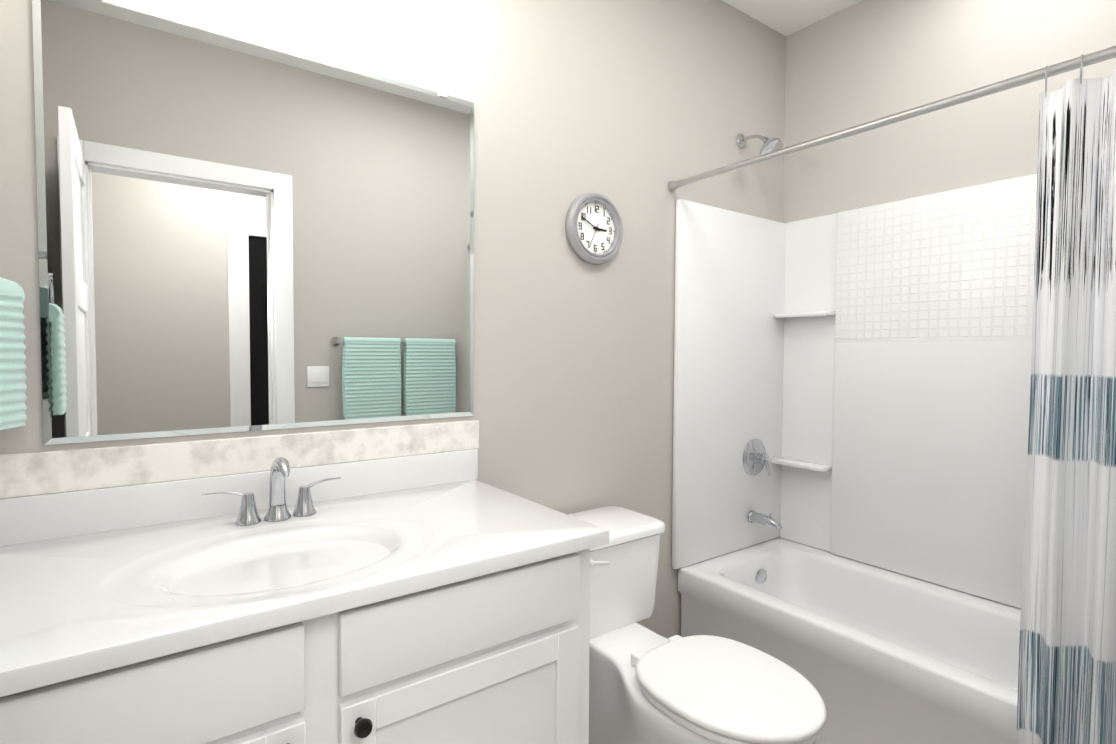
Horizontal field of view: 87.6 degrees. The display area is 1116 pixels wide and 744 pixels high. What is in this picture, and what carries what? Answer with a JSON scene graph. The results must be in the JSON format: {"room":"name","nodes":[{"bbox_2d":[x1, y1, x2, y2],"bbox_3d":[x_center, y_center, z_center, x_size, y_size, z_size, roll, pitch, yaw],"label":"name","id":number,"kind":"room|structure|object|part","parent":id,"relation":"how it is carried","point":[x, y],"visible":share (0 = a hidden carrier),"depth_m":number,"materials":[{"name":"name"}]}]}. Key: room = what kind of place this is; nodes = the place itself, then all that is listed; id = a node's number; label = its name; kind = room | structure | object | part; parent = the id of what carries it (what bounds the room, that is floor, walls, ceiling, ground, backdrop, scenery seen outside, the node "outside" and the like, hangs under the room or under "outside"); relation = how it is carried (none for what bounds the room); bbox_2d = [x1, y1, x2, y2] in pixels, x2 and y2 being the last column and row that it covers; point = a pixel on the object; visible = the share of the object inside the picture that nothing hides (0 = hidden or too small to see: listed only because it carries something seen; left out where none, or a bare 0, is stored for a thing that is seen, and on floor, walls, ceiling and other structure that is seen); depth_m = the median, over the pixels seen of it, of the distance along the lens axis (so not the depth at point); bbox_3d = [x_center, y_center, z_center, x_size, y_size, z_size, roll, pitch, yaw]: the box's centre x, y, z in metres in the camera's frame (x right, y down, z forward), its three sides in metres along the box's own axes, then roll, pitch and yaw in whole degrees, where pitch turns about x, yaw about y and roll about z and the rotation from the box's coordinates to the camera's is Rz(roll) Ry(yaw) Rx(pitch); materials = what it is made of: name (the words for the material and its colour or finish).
{"room":"bathroom","nodes":[
{"label":"bathroom","id":0,"kind":"room"},
{"bbox_2d":[0,0,785,637],"bbox_3d":[-0.103,-0.149,2.039,3.090,2.865,0.120,-1,3,-36],"label":"wall","id":1,"kind":"structure","parent":0,"point":[630,110],"depth_m":2.04,"materials":[{"name":"grey paint"}]},
{"bbox_2d":[32,0,473,444],"bbox_3d":[-0.679,-0.348,1.526,1.029,0.992,0.011,-1,3,-36],"label":"mirror","id":2,"kind":"object","parent":1,"relation":"attached to","point":[237,233],"visible":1,"depth_m":1.44,"materials":[{"name":"clear glass"}]},
{"bbox_2d":[566,193,622,263],"bbox_3d":[0.138,-0.519,2.102,0.254,0.254,0.033,-1,3,-36],"label":"clock","id":3,"kind":"object","parent":1,"relation":"attached to","point":[594,228],"visible":0.98,"depth_m":2.10,"materials":[{"name":"silver metal"}]},
{"bbox_2d":[668,46,1115,743],"bbox_3d":[0.965,0.254,1.677,0.086,1.995,1.746,-1,3,-36],"label":"shower curtain","id":4,"kind":"object","parent":1,"relation":"attached to","point":[1066,682],"visible":1,"depth_m":1.35,"materials":[{"name":"white fabric"}]},
{"bbox_2d":[722,0,861,35],"bbox_3d":[0.840,-1.581,0.707,3.150,0.100,3.350,-1,3,-36],"label":"ceiling","id":5,"kind":"structure","parent":0,"point":[786,17],"depth_m":2.57,"materials":[{"name":"white paint"}]},
{"bbox_3d":[0.824,1.382,0.813,3.150,0.100,3.350,-1,3,-36],"label":"floor","id":6,"kind":"structure","parent":0,"visible":0},
{"bbox_2d":[0,420,608,743],"bbox_3d":[-0.543,0.741,1.260,1.183,1.136,0.668,-1,3,-36],"label":"bathroom vanity","id":7,"kind":"object","parent":6,"relation":"on","point":[413,584],"visible":1,"depth_m":1.16,"materials":[{"name":"white"}]},
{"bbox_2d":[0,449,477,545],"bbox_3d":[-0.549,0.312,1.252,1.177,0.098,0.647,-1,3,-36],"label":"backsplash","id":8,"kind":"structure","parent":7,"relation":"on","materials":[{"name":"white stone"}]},
{"bbox_2d":[0,480,608,696],"bbox_3d":[-0.549,0.414,1.250,1.171,0.110,0.657,-1,3,-36],"label":"countertop","id":9,"kind":"structure","parent":7,"relation":"on","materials":[{"name":"white stone"}]},
{"bbox_2d":[201,457,340,525],"bbox_3d":[-0.651,0.276,1.365,0.309,0.155,0.141,-1,3,-36],"label":"faucet","id":10,"kind":"object","parent":9,"relation":"on","point":[304,514],"depth_m":1.38,"materials":[{"name":"silver metal"}]},
{"bbox_2d":[568,506,825,743],"bbox_3d":[0.294,0.905,1.687,0.472,0.787,0.957,-1,3,-36],"label":"toilet","id":11,"kind":"object","parent":6,"relation":"on","point":[647,686],"visible":0.81,"depth_m":1.58,"materials":[{"name":"white ceramic"}]},
{"bbox_3d":[0.122,0.578,1.772,0.078,0.028,0.018,-1,3,-36],"label":"lever","id":12,"kind":"part","parent":11,"relation":"part of","materials":[{"name":"white plastic"}]},
{"bbox_3d":[0.106,0.660,1.936,0.472,0.316,0.284,-1,3,-36],"label":"tank","id":13,"kind":"part","parent":11,"relation":"part of","materials":[{"name":"white ceramic"}]},
{"bbox_3d":[0.320,1.065,1.655,0.386,0.470,0.831,-1,3,-36],"label":"bowl","id":14,"kind":"part","parent":11,"relation":"part of","materials":[{"name":"white ceramic"}]},
{"bbox_3d":[0.429,0.809,1.499,0.394,0.050,0.500,-1,3,-36],"label":"seat","id":15,"kind":"part","parent":11,"relation":"part of","materials":[{"name":"white plastic"}]},
{"bbox_2d":[671,134,1036,743],"bbox_3d":[1.290,0.130,1.910,0.755,2.330,1.746,-1,3,-36],"label":"tub","id":16,"kind":"object","parent":6,"relation":"on","point":[852,391],"visible":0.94,"depth_m":2.35,"materials":[{"name":"white plastic"}]},
{"bbox_3d":[-0.367,-0.074,-0.116,0.120,2.865,3.050,-1,3,-36],"label":"wall","id":17,"kind":"structure","parent":0,"visible":0},
{"bbox_2d":[0,277,26,429],"bbox_3d":[-0.930,-0.062,0.872,0.134,0.438,0.696,-1,3,-36],"label":"towel","id":18,"kind":"object","parent":17,"relation":"attached to","point":[13,396],"visible":1,"depth_m":1.12,"materials":[{"name":"teal fabric"}]}
]}

